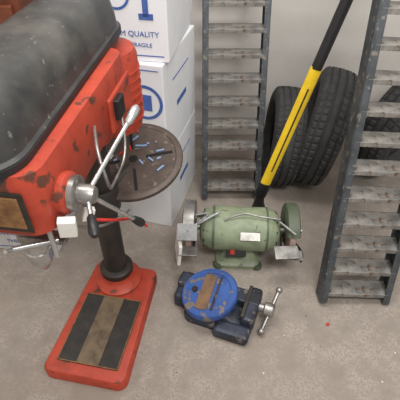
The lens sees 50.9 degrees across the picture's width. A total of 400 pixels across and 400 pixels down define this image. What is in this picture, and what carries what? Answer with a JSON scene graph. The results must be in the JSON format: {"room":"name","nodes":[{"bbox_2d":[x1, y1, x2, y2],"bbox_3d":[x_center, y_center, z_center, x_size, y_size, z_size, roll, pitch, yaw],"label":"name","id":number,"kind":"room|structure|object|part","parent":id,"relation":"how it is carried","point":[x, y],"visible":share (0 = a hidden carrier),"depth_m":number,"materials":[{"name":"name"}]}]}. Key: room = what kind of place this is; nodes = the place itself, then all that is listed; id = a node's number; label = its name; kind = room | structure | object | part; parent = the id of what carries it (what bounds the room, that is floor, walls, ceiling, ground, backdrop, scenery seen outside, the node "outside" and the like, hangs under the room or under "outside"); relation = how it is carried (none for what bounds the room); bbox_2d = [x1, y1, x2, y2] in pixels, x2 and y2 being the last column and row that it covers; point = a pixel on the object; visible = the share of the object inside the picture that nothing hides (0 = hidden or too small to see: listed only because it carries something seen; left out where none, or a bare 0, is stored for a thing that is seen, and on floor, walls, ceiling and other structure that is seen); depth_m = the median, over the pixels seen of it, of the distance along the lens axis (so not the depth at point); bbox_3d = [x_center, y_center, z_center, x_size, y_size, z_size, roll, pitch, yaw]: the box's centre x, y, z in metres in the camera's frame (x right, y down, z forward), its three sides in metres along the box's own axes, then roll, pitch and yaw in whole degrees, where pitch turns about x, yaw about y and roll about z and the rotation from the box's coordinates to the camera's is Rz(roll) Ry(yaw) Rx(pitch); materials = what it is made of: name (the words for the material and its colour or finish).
{"room":"workshop","nodes":[
{"label":"workshop","id":0,"kind":"room"},
{"bbox_2d":[0,135,399,399],"bbox_3d":[0.000,0.802,1.126,5.000,0.100,5.000,0,42,0],"label":"floor","id":1,"kind":"structure","parent":0,"point":[359,345],"depth_m":1.47,"materials":[{"name":"concrete"}]},
{"bbox_2d":[0,0,33,23],"bbox_3d":[-1.050,-0.697,1.764,0.840,1.274,0.435,0,42,0],"label":"cabinet","id":2,"kind":"object","parent":1,"relation":"on","point":[8,8],"visible":0.17,"depth_m":1.52,"materials":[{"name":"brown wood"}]},
{"bbox_3d":[-1.050,-0.569,1.634,0.740,0.360,0.020,0,42,0],"label":"drawer","id":3,"kind":"part","parent":2,"relation":"part of","materials":[{"name":"red metal"}]},
{"bbox_2d":[0,212,75,250],"bbox_3d":[-0.765,-0.060,1.740,0.422,0.361,0.382,3,42,3],"label":"cardboard box","id":4,"kind":"object","parent":1,"relation":"on","point":[7,240],"visible":0.14,"depth_m":1.69,"materials":[{"name":"white cardboard"}]},
{"bbox_2d":[0,0,182,390],"bbox_3d":[-0.275,0.015,1.180,0.373,0.998,0.772,7,43,8],"label":"press","id":5,"kind":"object","parent":1,"relation":"on","point":[73,134],"visible":1,"depth_m":0.90,"materials":[{"name":"red paint"}]},
{"bbox_3d":[-0.362,0.017,0.713,0.150,0.090,0.003,5,42,6],"label":"nameplate frame","id":6,"kind":"part","parent":5,"relation":"part of","materials":[{"name":"metal"}]},
{"bbox_3d":[-0.283,0.066,0.793,0.010,0.120,0.010,5,42,6],"label":"depth rod","id":7,"kind":"part","parent":5,"relation":"part of","materials":[{"name":"silver metal"}]},
{"bbox_3d":[-0.423,0.415,1.410,0.003,0.004,0.256,7,43,8],"label":"trim","id":8,"kind":"part","parent":5,"relation":"part of","materials":[{"name":"black rubber"}]},
{"bbox_3d":[-0.351,0.510,1.304,0.198,0.004,0.003,7,43,8],"label":"trim","id":9,"kind":"part","parent":5,"relation":"part of","materials":[{"name":"gold metal"}]},
{"bbox_3d":[-0.195,0.018,0.743,0.009,0.026,0.072,-12,43,-13],"label":"feed handle","id":10,"kind":"part","parent":5,"relation":"part of","materials":[{"name":"silver metal"}]},
{"bbox_3d":[-0.327,0.431,1.399,0.200,0.008,0.256,7,43,8],"label":"plate","id":11,"kind":"part","parent":5,"relation":"part of","materials":[{"name":"black metal"}]},
{"bbox_3d":[-0.204,0.038,0.914,0.021,0.164,0.228,13,43,14],"label":"key cord","id":12,"kind":"part","parent":5,"relation":"part of","materials":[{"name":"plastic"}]},
{"bbox_3d":[-0.169,-0.090,0.795,0.009,0.082,0.175,17,45,18],"label":"feed handle","id":13,"kind":"part","parent":5,"relation":"part of","materials":[{"name":"silver metal"}]},
{"bbox_3d":[-0.178,0.051,0.929,0.013,0.164,0.175,26,48,26],"label":"red cord","id":14,"kind":"part","parent":5,"relation":"part of","materials":[{"name":"red plastic"}]},
{"bbox_3d":[-0.303,0.345,1.488,0.198,0.004,0.003,7,43,8],"label":"trim","id":15,"kind":"part","parent":5,"relation":"part of","materials":[{"name":"gold metal"}]},
{"bbox_3d":[-0.171,0.019,0.850,0.009,0.166,0.122,26,48,26],"label":"feed handle","id":16,"kind":"part","parent":5,"relation":"part of","materials":[{"name":"silver metal"}]},
{"bbox_3d":[-0.257,-0.063,1.323,0.052,0.065,0.157,24,47,25],"label":"table arm","id":17,"kind":"part","parent":5,"relation":"part of","materials":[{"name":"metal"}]},
{"bbox_3d":[-0.257,-0.317,1.211,0.170,0.250,0.170,5,42,6],"label":"motor","id":18,"kind":"part","parent":5,"relation":"part of","materials":[{"name":"red paint"}]},
{"bbox_3d":[-0.231,0.440,1.382,0.003,0.004,0.256,7,43,8],"label":"trim","id":19,"kind":"part","parent":5,"relation":"part of","materials":[{"name":"black rubber"}]},
{"bbox_2d":[118,110,194,225],"bbox_3d":[-0.263,-0.175,1.867,0.402,0.363,0.381,10,43,11],"label":"cardboard box","id":20,"kind":"object","parent":1,"relation":"on","point":[163,208],"visible":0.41,"depth_m":1.80,"materials":[{"name":"white cardboard"}]},
{"bbox_2d":[139,25,194,138],"bbox_3d":[-0.263,-0.445,1.624,0.402,0.363,0.382,10,43,11],"label":"cardboard box","id":21,"kind":"object","parent":20,"relation":"on","point":[168,89],"visible":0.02,"depth_m":1.48,"materials":[{"name":"white cardboard"}]},
{"bbox_2d":[110,0,191,62],"bbox_3d":[-0.260,-0.747,1.374,0.402,0.421,0.402,7,42,7],"label":"cardboard box","id":22,"kind":"object","parent":21,"relation":"on","point":[155,28],"visible":0.47,"depth_m":1.29,"materials":[{"name":"white cardboard"}]},
{"bbox_2d":[177,87,185,104],"bbox_3d":[-0.070,-0.397,1.598,0.001,0.020,0.114,10,43,11],"label":"print","id":23,"kind":"object","parent":21,"relation":"attached to","point":[182,93],"depth_m":1.60,"materials":[{"name":"blue paint"}]},
{"bbox_2d":[180,162,187,180],"bbox_3d":[-0.070,-0.127,1.841,0.001,0.020,0.114,10,43,11],"label":"print","id":24,"kind":"object","parent":20,"relation":"attached to","point":[185,167],"depth_m":1.84,"materials":[{"name":"blue paint"}]},
{"bbox_2d":[174,269,282,345],"bbox_3d":[0.084,0.357,1.455,0.361,0.121,0.210,14,44,15],"label":"bench vise","id":25,"kind":"object","parent":1,"relation":"on","point":[212,299],"visible":1,"depth_m":1.43,"materials":[{"name":"metal"}]},
{"bbox_3d":[0.206,0.444,1.417,0.024,0.024,0.024,14,44,15],"label":"handle","id":26,"kind":"part","parent":25,"relation":"part of","materials":[{"name":"metal"}]},
{"bbox_3d":[0.274,0.313,1.456,0.024,0.024,0.024,14,44,15],"label":"handle","id":27,"kind":"part","parent":25,"relation":"part of","materials":[{"name":"metal"}]},
{"bbox_2d":[202,0,271,197],"bbox_3d":[0.141,-0.753,1.628,0.264,1.537,0.569,0,42,0],"label":"ramp","id":28,"kind":"object","parent":1,"relation":"on","point":[262,53],"visible":0.9,"depth_m":1.75,"materials":[{"name":"metal"}]},
{"bbox_3d":[0.012,-0.753,1.628,0.006,1.600,0.060,0,23,0],"label":"rail","id":29,"kind":"part","parent":28,"relation":"part of","materials":[{"name":"metal"}]},
{"bbox_3d":[0.270,-0.753,1.628,0.006,1.600,0.060,0,23,0],"label":"rail","id":30,"kind":"part","parent":28,"relation":"part of","materials":[{"name":"metal"}]},
{"bbox_2d":[175,199,302,270],"bbox_3d":[0.160,0.132,1.597,0.509,0.266,0.266,2,42,2],"label":"grinder","id":31,"kind":"object","parent":1,"relation":"on","point":[237,234],"visible":1,"depth_m":1.53,"materials":[{"name":"green paint"}]},
{"bbox_3d":[-0.008,0.082,1.501,0.008,0.008,0.110,31,51,30],"label":"shield rod","id":32,"kind":"part","parent":31,"relation":"part of","materials":[{"name":"silver metal"}]},
{"bbox_3d":[0.028,0.066,1.522,0.089,0.044,0.010,-12,43,-13],"label":"clamp rod","id":33,"kind":"part","parent":31,"relation":"part of","materials":[{"name":"silver metal"}]},
{"bbox_2d":[226,250,245,256],"bbox_3d":[0.137,0.192,1.583,0.075,0.045,0.006,2,7,2],"label":"switch plate","id":34,"kind":"object","parent":31,"relation":"attached to","point":[229,253],"depth_m":1.58,"materials":[{"name":"black plastic"}]},
{"bbox_3d":[0.301,0.093,1.489,0.008,0.008,0.110,-26,48,-26],"label":"shield rod","id":35,"kind":"part","parent":31,"relation":"part of","materials":[{"name":"silver metal"}]},
{"bbox_3d":[0.308,0.187,1.496,0.085,0.006,0.050,-2,56,-2],"label":"rest plate","id":36,"kind":"part","parent":31,"relation":"part of","materials":[{"name":"metal"}]},
{"bbox_2d":[166,316,395,382],"bbox_3d":[0.268,0.467,1.419,0.752,0.006,0.299,0,42,0],"label":"debris","id":37,"kind":"object","parent":1,"relation":"on","point":[327,323],"visible":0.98,"depth_m":1.41,"materials":[{"name":"metal"}]},
{"bbox_2d":[261,86,308,185],"bbox_3d":[0.378,-0.290,1.919,0.170,0.448,0.448,6,42,6],"label":"tyre","id":38,"kind":"object","parent":1,"relation":"on","point":[283,98],"visible":0.72,"depth_m":1.75,"materials":[{"name":"rubber"}]},
{"bbox_2d":[252,0,352,206],"bbox_3d":[0.348,-0.331,1.452,0.351,1.142,0.041,-10,43,-10],"label":"bar","id":39,"kind":"object","parent":1,"relation":"on","point":[343,7],"visible":0.8,"depth_m":1.44,"materials":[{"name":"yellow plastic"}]},
{"bbox_2d":[294,66,356,185],"bbox_3d":[0.545,-0.326,1.893,0.220,0.530,0.528,11,43,12],"label":"tyre","id":40,"kind":"object","parent":1,"relation":"on","point":[330,101],"visible":0.8,"depth_m":1.67,"materials":[{"name":"rubber"}]},
{"bbox_2d":[316,0,399,304],"bbox_3d":[0.638,-1.177,0.860,0.257,3.219,1.164,6,42,7],"label":"ladder","id":41,"kind":"object","parent":1,"relation":"on","point":[387,268],"visible":1,"depth_m":1.35,"materials":[{"name":"metal"}]},
{"bbox_3d":[0.760,-1.172,0.864,0.006,3.360,0.060,2,24,-2],"label":"rail","id":42,"kind":"part","parent":41,"relation":"part of","materials":[{"name":"metal"}]},
{"bbox_2d":[357,85,399,160],"bbox_3d":[0.920,-0.353,1.916,0.530,0.532,0.234,-31,50,-30],"label":"tyre","id":43,"kind":"object","parent":1,"relation":"on","point":[380,124],"visible":0.38,"depth_m":1.75,"materials":[{"name":"rubber"}]},
{"bbox_2d":[190,0,399,120],"bbox_3d":[0.000,-1.446,1.456,5.000,2.800,0.100,0,42,0],"label":"wall","id":44,"kind":"structure","parent":0,"point":[298,28],"depth_m":2.02,"materials":[{"name":"white paint"}]},
{"bbox_2d":[195,121,264,134],"bbox_3d":[0.350,-0.398,2.325,4.200,0.080,0.012,0,42,0],"label":"baseboard","id":45,"kind":"structure","parent":44,"relation":"attached to","point":[198,124],"depth_m":2.33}
]}

